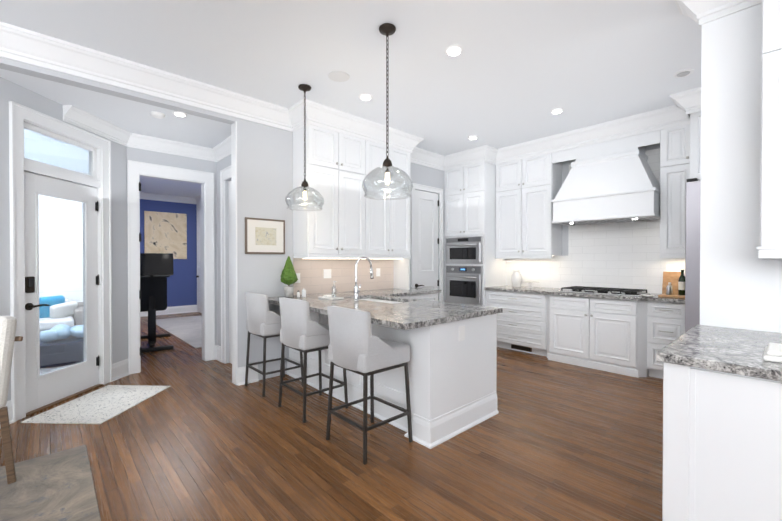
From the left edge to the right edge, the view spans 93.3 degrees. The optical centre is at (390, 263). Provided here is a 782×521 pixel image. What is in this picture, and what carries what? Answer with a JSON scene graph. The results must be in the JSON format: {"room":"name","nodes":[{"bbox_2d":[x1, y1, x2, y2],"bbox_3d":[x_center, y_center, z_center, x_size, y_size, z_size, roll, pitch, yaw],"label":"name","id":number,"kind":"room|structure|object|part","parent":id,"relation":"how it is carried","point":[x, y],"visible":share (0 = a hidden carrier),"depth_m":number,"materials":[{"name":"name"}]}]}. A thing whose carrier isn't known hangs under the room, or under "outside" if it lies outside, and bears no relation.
{"room":"kitchen","nodes":[
{"label":"kitchen","id":0,"kind":"room"},
{"bbox_2d":[40,363,77,374],"bbox_3d":[-6.193,1.297,4.237,4.520,0.004,6.370,0,1,-43],"label":"porch floor","id":1,"kind":"structure","parent":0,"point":[47,369],"depth_m":4.53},
{"bbox_2d":[24,129,88,367],"bbox_3d":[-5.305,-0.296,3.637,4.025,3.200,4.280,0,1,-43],"label":"window glass","id":2,"kind":"object","parent":1,"relation":"on","point":[45,253],"depth_m":6.01,"materials":[{"name":"white"}]},
{"bbox_2d":[0,77,127,400],"bbox_3d":[-3.167,-0.094,3.419,0.120,2.800,1.870,0,0,2],"label":"wall","id":3,"kind":"structure","parent":0,"point":[14,92],"depth_m":3.56,"materials":[{"name":"grey paint"}]},
{"bbox_2d":[5,400,13,423],"bbox_3d":[-3.128,1.218,2.798,0.368,0.185,0.335,0,1,-43],"label":"baseboard","id":4,"kind":"structure","parent":3,"relation":"attached to","point":[9,405],"depth_m":3.02,"materials":[{"name":"white"}]},
{"bbox_2d":[24,128,91,174],"bbox_3d":[-3.158,-1.040,3.526,0.006,0.270,0.720,0,0,2],"label":"window","id":5,"kind":"structure","parent":3,"relation":"in","point":[67,162],"depth_m":3.48,"materials":[{"name":"glass"}]},
{"bbox_2d":[9,101,111,421],"bbox_3d":[-3.129,-0.010,3.508,0.690,2.631,0.757,0,1,-43],"label":"door frame","id":6,"kind":"structure","parent":3,"relation":"attached to","point":[21,117],"depth_m":3.29,"materials":[{"name":"white wood"}]},
{"bbox_2d":[24,171,102,415],"bbox_3d":[-3.135,0.257,3.536,0.135,2.095,0.794,0,0,2],"label":"door","id":7,"kind":"structure","parent":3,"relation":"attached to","point":[48,389],"depth_m":3.50,"materials":[{"name":"white wood"}]},
{"bbox_2d":[0,69,230,147],"bbox_3d":[-2.797,-1.683,3.857,2.420,0.370,1.249,0,1,-43],"label":"ceiling","id":8,"kind":"structure","parent":0,"point":[131,116],"depth_m":3.72,"materials":[{"name":"white paint"}]},
{"bbox_2d":[150,111,164,118],"bbox_3d":[-2.339,-1.481,3.703,0.126,0.032,0.126,0,0,2],"label":"recessed light","id":9,"kind":"object","parent":8,"relation":"in","point":[155,114],"depth_m":3.67,"materials":[{"name":"white plastic"}]},
{"bbox_2d":[172,111,186,116],"bbox_3d":[-2.113,-1.487,3.694,0.130,0.018,0.130,0,1,38],"label":"recessed light","id":10,"kind":"object","parent":8,"relation":"in","point":[178,113],"depth_m":3.68,"materials":[{"name":"white plastic"}]},
{"bbox_2d":[140,199,196,306],"bbox_3d":[-5.806,-0.197,8.870,2.040,2.920,0.120,0,1,-43],"label":"wall","id":11,"kind":"structure","parent":0,"point":[182,286],"depth_m":9.30,"materials":[{"name":"blue paint"}]},
{"bbox_2d":[144,211,186,258],"bbox_3d":[-5.503,-0.668,9.040,0.900,1.140,0.034,0,1,-43],"label":"canvas art","id":12,"kind":"object","parent":11,"relation":"attached to","point":[165,232],"visible":0.79,"depth_m":9.03},
{"bbox_2d":[140,305,196,316],"bbox_3d":[-5.755,1.171,8.826,2.100,0.185,0.030,0,1,-43],"label":"baseboard","id":13,"kind":"structure","parent":11,"relation":"attached to","point":[187,308],"depth_m":9.19,"materials":[{"name":"white wood"}]},
{"bbox_2d":[196,201,201,312],"bbox_3d":[-4.661,-0.151,9.113,0.089,2.824,1.028,0,1,-43],"label":"closet door","id":14,"kind":"structure","parent":11,"relation":"in","point":[199,285],"depth_m":9.33,"materials":[{"name":"white wood"}]},
{"bbox_2d":[140,177,200,197],"bbox_3d":[-4.097,-1.702,7.013,2.340,0.120,5.150,0,1,-43],"label":"ceiling","id":15,"kind":"structure","parent":0,"point":[163,187],"depth_m":8.07,"materials":[{"name":"white paint"}]},
{"bbox_2d":[127,147,217,344],"bbox_3d":[-2.773,-0.104,4.661,1.070,2.800,0.120,0,1,-43],"label":"wall","id":16,"kind":"structure","parent":0,"point":[151,157],"depth_m":4.72,"materials":[{"name":"grey paint"}]},
{"bbox_2d":[127,160,214,373],"bbox_3d":[-2.754,0.050,4.664,0.945,2.493,0.154,0,1,-43],"label":"door frame","id":17,"kind":"structure","parent":16,"relation":"attached to","point":[135,169],"depth_m":4.56,"materials":[{"name":"white wood"}]},
{"bbox_2d":[139,182,141,355],"bbox_3d":[-2.976,0.067,4.379,0.032,2.062,0.019,0,1,-43],"label":"blue room door hinges","id":18,"kind":"object","parent":17,"relation":"attached to","point":[140,294],"visible":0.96,"depth_m":4.38,"materials":[{"name":"black metal"}]},
{"bbox_2d":[0,57,444,379],"bbox_3d":[-2.338,-0.219,3.359,10.000,3.050,0.120,0,1,-43],"label":"wall","id":19,"kind":"structure","parent":0,"point":[264,170],"depth_m":4.08,"materials":[{"name":"grey paint"}]},
{"bbox_2d":[245,217,284,253],"bbox_3d":[-1.401,-0.297,4.126,0.460,0.395,0.024,0,1,-43],"label":"picture","id":20,"kind":"object","parent":19,"relation":"attached to","point":[264,236],"visible":0.98,"depth_m":4.11,"materials":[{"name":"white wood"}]},
{"bbox_2d":[293,124,367,255],"bbox_3d":[-0.738,-0.853,4.510,0.820,1.500,0.351,0,1,-43],"label":"upper cabinet","id":21,"kind":"object","parent":19,"relation":"attached to","point":[336,163],"depth_m":4.33,"materials":[{"name":"white wood"}]},
{"bbox_2d":[368,141,410,255],"bbox_3d":[-0.137,-0.857,5.067,0.820,1.500,0.351,0,1,-43],"label":"upper cabinet","id":22,"kind":"object","parent":19,"relation":"attached to","point":[388,220],"depth_m":4.93,"materials":[{"name":"white wood"}]},
{"bbox_2d":[415,190,438,300],"bbox_3d":[0.584,0.060,5.982,0.600,2.435,0.105,0,1,-43],"label":"pantry door","id":23,"kind":"structure","parent":19,"relation":"in","point":[426,239],"depth_m":5.99,"materials":[{"name":"white wood"}]},
{"bbox_2d":[411,183,443,301],"bbox_3d":[0.593,0.022,5.972,0.765,2.526,0.026,0,1,-43],"label":"door frame","id":24,"kind":"structure","parent":19,"relation":"attached to","point":[415,186],"depth_m":6.03,"materials":[{"name":"white wood"}]},
{"bbox_2d":[217,154,230,362],"bbox_3d":[-1.952,-0.104,4.650,0.120,2.800,1.250,0,1,-43],"label":"wall","id":25,"kind":"structure","parent":0,"point":[223,163],"depth_m":4.78,"materials":[{"name":"grey paint"}]},
{"bbox_2d":[220,161,237,376],"bbox_3d":[-1.903,0.050,4.487,0.026,2.491,0.905,0,1,-43],"label":"door frame","id":26,"kind":"structure","parent":25,"relation":"attached to","point":[231,171],"depth_m":4.00,"materials":[{"name":"white wood"}]},
{"bbox_2d":[228,181,231,363],"bbox_3d":[-1.871,0.118,4.516,0.115,2.342,0.696,0,1,-43],"label":"hall door","id":27,"kind":"structure","parent":25,"relation":"in","point":[230,269],"depth_m":4.73,"materials":[{"name":"white wood"}]},
{"bbox_2d":[0,312,662,520],"bbox_3d":[-2.077,1.365,3.531,10.600,0.120,15.200,0,1,-43],"label":"floor","id":28,"kind":"structure","parent":0,"point":[199,439],"depth_m":2.56,"materials":[{"name":"brown wood"}]},
{"bbox_2d":[0,445,100,520],"bbox_3d":[-2.488,1.324,0.309,3.620,0.012,3.030,0,1,-43],"label":"area rug","id":29,"kind":"object","parent":28,"relation":"on","point":[57,486],"visible":0.91,"depth_m":2.12,"materials":[{"name":"grey carpet"}]},
{"bbox_2d":[0,316,22,483],"bbox_3d":[-2.516,0.810,1.931,0.596,0.988,0.644,0,0,-2],"label":"dining chair","id":30,"kind":"object","parent":29,"relation":"on","point":[8,337],"visible":0.98,"depth_m":2.16,"materials":[{"name":"fabric"}]},
{"bbox_2d":[20,385,170,423],"bbox_3d":[-2.676,1.300,3.456,0.680,0.010,0.900,0,0,2],"label":"doormat","id":31,"kind":"object","parent":28,"relation":"on","point":[103,404],"visible":0.96,"depth_m":3.36,"materials":[{"name":"white fabric"}]},
{"bbox_2d":[140,253,173,352],"bbox_3d":[-3.805,0.568,5.878,0.560,1.436,1.200,0,1,-33],"label":"tv stand","id":32,"kind":"object","parent":28,"relation":"on","point":[156,270],"visible":0.77,"depth_m":5.59,"materials":[{"name":"black metal"}]},
{"bbox_2d":[156,315,201,347],"bbox_3d":[-3.757,1.271,7.221,1.050,0.010,3.500,0,1,-43],"label":"area rug","id":33,"kind":"object","parent":28,"relation":"on","point":[188,329],"visible":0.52,"depth_m":7.25,"materials":[{"name":"grey carpet"}]},
{"bbox_2d":[245,292,302,396],"bbox_3d":[-1.251,0.800,3.897,0.500,1.006,0.466,0,1,-43],"label":"stool","id":34,"kind":"object","parent":28,"relation":"on","point":[263,321],"visible":0.75,"depth_m":3.68,"materials":[{"name":"fabric"}]},
{"bbox_2d":[278,297,347,422],"bbox_3d":[-0.721,0.804,3.324,0.500,1.006,0.466,0,1,-43],"label":"stool","id":35,"kind":"object","parent":28,"relation":"on","point":[300,331],"visible":0.81,"depth_m":3.12,"materials":[{"name":"fabric"}]},
{"bbox_2d":[307,296,403,408],"bbox_3d":[-0.244,0.865,3.845,0.924,0.875,0.885,0,1,-43],"label":"base cabinet","id":36,"kind":"object","parent":28,"relation":"on","point":[353,379],"depth_m":3.72,"materials":[{"name":"white wood"}]},
{"bbox_2d":[268,288,439,303],"bbox_3d":[-0.374,0.401,4.656,2.360,0.040,0.647,0,1,-43],"label":"countertop","id":37,"kind":"structure","parent":36,"relation":"on","point":[371,291],"depth_m":4.63,"materials":[{"name":"grey stone"}]},
{"bbox_2d":[280,256,297,296],"bbox_3d":[-1.157,0.151,4.200,0.198,0.465,0.207,0,1,-43],"label":"topiary","id":38,"kind":"object","parent":37,"relation":"on","point":[288,276],"visible":1,"depth_m":4.14,"materials":[{"name":"plant"}]},
{"bbox_2d":[302,288,305,296],"bbox_3d":[-0.980,0.334,4.157,0.040,0.100,0.036,0,1,-43],"label":"soap bottle","id":39,"kind":"object","parent":37,"relation":"on","point":[303,293],"depth_m":4.14,"materials":[{"name":"white ceramic"}]},
{"bbox_2d":[318,281,343,299],"bbox_3d":[-0.651,0.289,3.998,0.150,0.192,0.280,0,1,-43],"label":"soap tray","id":40,"kind":"object","parent":37,"relation":"on","point":[331,297],"visible":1,"depth_m":3.94,"materials":[{"name":"white ceramic"}]},
{"bbox_2d":[303,296,411,315],"bbox_3d":[-0.352,0.408,3.778,1.200,0.040,0.830,0,1,-43],"label":"countertop","id":41,"kind":"structure","parent":36,"relation":"on","point":[320,306],"depth_m":3.64,"materials":[{"name":"grey stone"}]},
{"bbox_2d":[353,256,373,300],"bbox_3d":[-0.269,0.156,3.866,0.262,0.462,0.111,0,1,-43],"label":"faucet","id":42,"kind":"object","parent":41,"relation":"on","point":[356,291],"depth_m":3.81,"materials":[{"name":"silver metal"}]},
{"bbox_2d":[326,306,412,464],"bbox_3d":[-0.178,0.809,2.709,0.500,1.006,0.466,0,1,-43],"label":"stool","id":43,"kind":"object","parent":28,"relation":"on","point":[355,346],"visible":1,"depth_m":2.53,"materials":[{"name":"fabric"}]},
{"bbox_2d":[360,324,387,420],"bbox_3d":[0.192,0.869,3.374,0.924,0.875,0.397,0,1,-43],"label":"base cabinet","id":44,"kind":"object","parent":28,"relation":"on","point":[380,379],"depth_m":3.13,"materials":[{"name":"white"}]},
{"bbox_2d":[412,292,439,299],"bbox_3d":[0.247,0.854,5.258,0.575,0.875,0.611,0,1,-43],"label":"base cabinet","id":45,"kind":"object","parent":28,"relation":"on","point":[431,295],"depth_m":5.08,"materials":[{"name":"white wood"}]},
{"bbox_2d":[388,312,503,448],"bbox_3d":[0.472,0.871,3.072,0.924,0.875,0.428,0,1,-43],"label":"base cabinet","id":46,"kind":"object","parent":28,"relation":"on","point":[452,365],"depth_m":2.86,"materials":[{"name":"white wood"}]},
{"bbox_2d":[351,300,503,331],"bbox_3d":[0.232,0.413,3.147,1.200,0.040,0.890,0,1,-43],"label":"countertop","id":47,"kind":"structure","parent":46,"relation":"on","point":[413,313],"depth_m":2.95,"materials":[{"name":"grey stone"}]},
{"bbox_2d":[440,162,507,303],"bbox_3d":[1.396,-0.166,6.188,0.671,2.900,0.797,0,1,-43],"label":"tall cabinet","id":48,"kind":"object","parent":28,"relation":"on","point":[472,263],"depth_m":5.89,"materials":[{"name":"white wood"}]},
{"bbox_2d":[484,292,539,354],"bbox_3d":[2.008,0.851,5.578,0.612,0.875,0.940,0,1,-43],"label":"base cabinet","id":49,"kind":"object","parent":28,"relation":"on","point":[521,309],"depth_m":5.32,"materials":[{"name":"white wood"}]},
{"bbox_2d":[540,296,647,377],"bbox_3d":[2.692,0.858,4.781,0.692,0.875,1.160,0,1,-43],"label":"base cabinet","id":50,"kind":"object","parent":28,"relation":"on","point":[611,336],"depth_m":4.49,"materials":[{"name":"white wood"}]},
{"bbox_2d":[480,284,683,303],"bbox_3d":[2.483,0.399,4.976,0.728,0.040,2.459,0,1,-43],"label":"countertop","id":51,"kind":"structure","parent":50,"relation":"on","point":[592,292],"depth_m":4.61,"materials":[{"name":"grey stone"}]},
{"bbox_2d":[511,270,521,286],"bbox_3d":[1.957,0.240,5.758,0.156,0.262,0.156,0,1,-43],"label":"vase","id":52,"kind":"object","parent":51,"relation":"on","point":[516,278],"visible":1,"depth_m":5.70,"materials":[{"name":"white ceramic"}]},
{"bbox_2d":[521,281,538,287],"bbox_3d":[2.075,0.324,5.514,0.256,0.098,0.256,0,1,-43],"label":"cake stand","id":53,"kind":"object","parent":51,"relation":"on","point":[529,282],"visible":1,"depth_m":5.50,"materials":[{"name":"white ceramic"}]},
{"bbox_2d":[558,286,650,295],"bbox_3d":[2.725,0.354,4.753,0.522,0.052,0.920,0,1,-43],"label":"cooktop","id":54,"kind":"object","parent":51,"relation":"in","point":[573,289],"depth_m":4.62,"materials":[{"name":"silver metal"}]},
{"bbox_2d":[658,270,684,297],"bbox_3d":[3.220,0.230,4.188,0.280,0.308,0.260,0,1,-43],"label":"tray","id":55,"kind":"object","parent":51,"relation":"on","point":[681,289],"visible":0.96,"depth_m":4.16,"materials":[{"name":"brown wood"}]},
{"bbox_2d":[662,265,684,293],"bbox_3d":[3.417,0.203,4.397,0.106,0.358,0.290,0,1,-43],"label":"cutting boards","id":56,"kind":"object","parent":51,"relation":"on","point":[672,274],"visible":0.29,"depth_m":4.43,"materials":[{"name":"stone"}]},
{"bbox_2d":[648,304,683,377],"bbox_3d":[3.238,0.862,4.250,0.612,0.875,0.362,0,1,-43],"label":"base cabinet","id":57,"kind":"object","parent":28,"relation":"on","point":[665,321],"depth_m":4.08,"materials":[{"name":"white wood"}]},
{"bbox_2d":[685,111,700,332],"bbox_3d":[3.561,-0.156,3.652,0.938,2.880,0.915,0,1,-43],"label":"fridge","id":58,"kind":"object","parent":28,"relation":"on","point":[693,184],"depth_m":3.69,"materials":[{"name":"silver metal"}]},
{"bbox_2d":[660,364,781,520],"bbox_3d":[2.771,0.889,0.789,1.036,0.875,3.395,0,1,-43],"label":"base cabinet","id":59,"kind":"object","parent":28,"relation":"on","point":[722,433],"depth_m":1.54,"materials":[{"name":"white wood"}]},
{"bbox_2d":[656,324,781,383],"bbox_3d":[2.753,0.432,0.783,1.066,0.040,3.415,0,1,-43],"label":"countertop","id":60,"kind":"structure","parent":59,"relation":"on","point":[737,352],"depth_m":1.69,"materials":[{"name":"grey stone"}]},
{"bbox_2d":[763,343,781,362],"bbox_3d":[1.710,0.384,1.537,0.260,0.042,0.220,0,1,-43],"label":"folded towels","id":61,"kind":"object","parent":60,"relation":"on","point":[772,352],"visible":1,"depth_m":1.52,"materials":[{"name":"white fabric"}]},
{"bbox_2d":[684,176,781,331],"bbox_3d":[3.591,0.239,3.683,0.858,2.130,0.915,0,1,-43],"label":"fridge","id":62,"kind":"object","parent":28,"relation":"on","point":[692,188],"depth_m":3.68,"materials":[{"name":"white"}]},
{"bbox_2d":[0,0,701,155],"bbox_3d":[0.328,-1.782,0.555,10.120,0.120,7.600,0,1,-43],"label":"ceiling","id":63,"kind":"structure","parent":0,"point":[514,72],"depth_m":3.05,"materials":[{"name":"white paint"}]},
{"bbox_2d":[285,84,323,210],"bbox_3d":[-0.854,-1.141,3.662,0.380,1.208,0.380,0,1,-43],"label":"pendant light","id":64,"kind":"object","parent":63,"relation":"hanging from","point":[305,88],"visible":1,"depth_m":3.65,"materials":[{"name":"clear glass"}]},
{"bbox_3d":[-0.854,-0.649,3.666,0.380,0.224,0.380,0,1,-43],"label":"lamp shade","id":65,"kind":"part","parent":64,"relation":"part of","materials":[{"name":"clear glass"}]},
{"bbox_2d":[328,71,349,81],"bbox_3d":[-0.487,-1.742,3.452,0.199,0.006,0.199,0,0,2],"label":"ceiling speaker","id":66,"kind":"object","parent":63,"relation":"in","point":[338,76],"depth_m":3.44,"materials":[{"name":"white plastic"}]},
{"bbox_2d":[358,93,372,100],"bbox_3d":[-0.266,-1.737,3.875,0.151,0.022,0.151,0,1,41],"label":"recessed light","id":67,"kind":"object","parent":63,"relation":"in","point":[365,96],"depth_m":3.86,"materials":[{"name":"white plastic"}]},
{"bbox_2d":[362,23,412,199],"bbox_3d":[-0.027,-1.116,2.739,0.380,1.243,0.380,0,1,-43],"label":"pendant light","id":68,"kind":"object","parent":63,"relation":"hanging from","point":[387,29],"visible":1,"depth_m":2.73,"materials":[{"name":"clear glass"}]},
{"bbox_3d":[-0.027,-0.607,2.743,0.380,0.224,0.380,0,1,-43],"label":"lamp shade","id":69,"kind":"part","parent":68,"relation":"part of","materials":[{"name":"clear glass"}]},
{"bbox_3d":[-0.027,-0.627,2.743,0.032,0.087,0.032,0,1,-43],"label":"bulb","id":70,"kind":"part","parent":68,"relation":"part of","materials":[{"name":"white glass"}]},
{"bbox_2d":[445,45,462,55],"bbox_3d":[0.515,-1.730,3.017,0.151,0.022,0.151,0,1,41],"label":"recessed light","id":71,"kind":"object","parent":63,"relation":"in","point":[450,50],"depth_m":3.00,"materials":[{"name":"white"}]},
{"bbox_2d":[467,135,477,139],"bbox_3d":[1.142,-1.747,5.152,0.151,0.022,0.151,0,1,41],"label":"recessed light","id":72,"kind":"object","parent":63,"relation":"in","point":[472,137],"depth_m":5.13,"materials":[{"name":"white"}]},
{"bbox_2d":[550,108,563,113],"bbox_3d":[1.907,-1.740,4.238,0.151,0.022,0.151,0,1,38],"label":"recessed light","id":73,"kind":"object","parent":63,"relation":"in","point":[557,110],"depth_m":4.22,"materials":[{"name":"white plastic"}]},
{"bbox_2d":[673,69,693,77],"bbox_3d":[2.680,-1.733,3.387,0.155,0.022,0.155,0,0,8],"label":"recessed light","id":74,"kind":"object","parent":63,"relation":"in","point":[685,72],"depth_m":3.36,"materials":[{"name":"white plastic"}]},
{"bbox_2d":[496,152,563,255],"bbox_3d":[2.091,-0.862,5.667,0.352,1.500,0.897,0,1,-43],"label":"upper cabinet","id":75,"kind":"object","parent":0,"relation":"attached to","point":[524,226],"depth_m":5.50,"materials":[{"name":"white wood"}]},
{"bbox_2d":[552,144,659,199],"bbox_3d":[2.785,-1.102,4.770,0.548,0.495,1.120,0,1,-43],"label":"range hood","id":76,"kind":"object","parent":0,"relation":"attached to","point":[637,167],"depth_m":4.62,"materials":[{"name":"white"}]},
{"bbox_2d":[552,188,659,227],"bbox_3d":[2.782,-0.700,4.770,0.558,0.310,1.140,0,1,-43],"label":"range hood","id":77,"kind":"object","parent":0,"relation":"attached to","point":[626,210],"depth_m":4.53,"materials":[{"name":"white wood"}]},
{"bbox_2d":[572,133,647,155],"bbox_3d":[2.861,-1.475,4.837,0.342,0.260,0.720,0,1,-43],"label":"upper cabinet","id":78,"kind":"object","parent":0,"relation":"attached to","point":[631,141],"depth_m":4.67,"materials":[{"name":"white wood"}]},
{"bbox_2d":[562,143,659,255],"bbox_3d":[3.956,-0.224,4.008,0.120,3.050,7.720,0,1,-43],"label":"wall","id":79,"kind":"structure","parent":0,"point":[565,168],"depth_m":5.42,"materials":[{"name":"grey paint"}]},
{"bbox_2d":[656,124,687,255],"bbox_3d":[3.354,-0.851,4.302,0.352,1.500,0.302,0,1,-43],"label":"upper cabinet","id":80,"kind":"object","parent":0,"relation":"attached to","point":[673,141],"depth_m":4.21,"materials":[{"name":"white wood"}]},
{"bbox_2d":[688,111,700,179],"bbox_3d":[3.507,-1.223,3.906,0.662,0.750,0.457,0,1,-43],"label":"upper cabinet","id":81,"kind":"object","parent":0,"relation":"attached to","point":[694,128],"depth_m":3.82,"materials":[{"name":"white wood"}]},
{"bbox_2d":[700,4,781,332],"bbox_3d":[3.400,-0.200,0.958,0.120,3.050,4.000,0,1,-43],"label":"wall","id":82,"kind":"structure","parent":0,"point":[740,284],"depth_m":2.27,"materials":[{"name":"white paint"}]},
{"bbox_2d":[757,0,781,251],"bbox_3d":[2.214,-0.832,1.882,0.350,1.500,0.455,0,1,-43],"label":"upper cabinet","id":83,"kind":"object","parent":82,"relation":"attached to","point":[771,10],"depth_m":1.90,"materials":[{"name":"white wood"}]},
{"bbox_3d":[0.284,-0.197,0.526,10.240,3.050,7.840,0,1,-43],"label":"wall","id":84,"kind":"structure","parent":0,"visible":0},
{"bbox_2d":[63,105,219,161],"bbox_3d":[-2.700,-1.427,4.206,1.566,0.148,0.630,0,1,-43],"label":"crown molding","id":85,"kind":"structure","parent":84,"relation":"attached to","point":[73,115],"depth_m":4.26,"materials":[{"name":"white wood"}]},
{"bbox_2d":[0,21,299,131],"bbox_3d":[-3.479,-1.631,2.114,6.450,0.205,0.140,0,1,-43],"label":"crown molding","id":86,"kind":"structure","parent":84,"relation":"attached to","point":[20,44],"depth_m":3.24,"materials":[{"name":"white"}]},
{"bbox_2d":[140,192,191,203],"bbox_3d":[-5.770,-1.582,8.748,2.000,0.148,0.091,0,1,-43],"label":"crown molding","id":87,"kind":"structure","parent":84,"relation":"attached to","point":[148,196],"depth_m":9.01,"materials":[{"name":"white wood"}]},
{"bbox_2d":[192,195,200,203],"bbox_3d":[-3.320,-1.574,7.652,0.091,0.148,5.030,0,1,-43],"label":"crown molding","id":88,"kind":"structure","parent":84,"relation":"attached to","point":[194,200],"depth_m":9.39,"materials":[{"name":"white wood"}]},
{"bbox_2d":[212,136,230,159],"bbox_3d":[-1.955,-1.429,4.487,0.091,0.148,1.030,0,1,-43],"label":"crown molding","id":89,"kind":"structure","parent":84,"relation":"attached to","point":[222,150],"depth_m":4.69,"materials":[{"name":"white wood"}]},
{"bbox_2d":[296,98,423,155],"bbox_3d":[-0.276,-1.651,4.609,1.894,0.205,0.129,0,1,-43],"label":"crown molding","id":90,"kind":"structure","parent":84,"relation":"attached to","point":[319,115],"depth_m":4.46,"materials":[{"name":"white wood"}]},
{"bbox_2d":[410,150,447,170],"bbox_3d":[0.515,-1.660,5.812,1.155,0.205,0.140,0,1,-43],"label":"crown molding","id":91,"kind":"structure","parent":84,"relation":"attached to","point":[430,159],"depth_m":5.94,"materials":[{"name":"white wood"}]},
{"bbox_2d":[444,145,495,169],"bbox_3d":[1.216,-1.660,5.829,0.152,0.205,0.787,0,1,-43],"label":"crown molding","id":92,"kind":"structure","parent":84,"relation":"attached to","point":[486,153],"depth_m":5.79,"materials":[{"name":"white wood"}]},
{"bbox_2d":[492,107,689,164],"bbox_3d":[2.447,-1.653,4.927,0.128,0.205,2.465,0,1,-43],"label":"crown molding","id":93,"kind":"structure","parent":84,"relation":"attached to","point":[654,120],"depth_m":4.77,"materials":[{"name":"white wood"}]},
{"bbox_2d":[668,87,700,119],"bbox_3d":[3.342,-1.642,3.456,0.137,0.205,1.162,0,1,-43],"label":"crown molding","id":94,"kind":"structure","parent":84,"relation":"attached to","point":[687,102],"depth_m":3.80,"materials":[{"name":"white"}]},
{"bbox_2d":[674,0,760,31],"bbox_3d":[3.240,-1.622,0.952,0.147,0.205,4.027,0,1,-43],"label":"crown molding","id":95,"kind":"structure","parent":84,"relation":"attached to","point":[702,12],"depth_m":2.32,"materials":[{"name":"white"}]}
]}

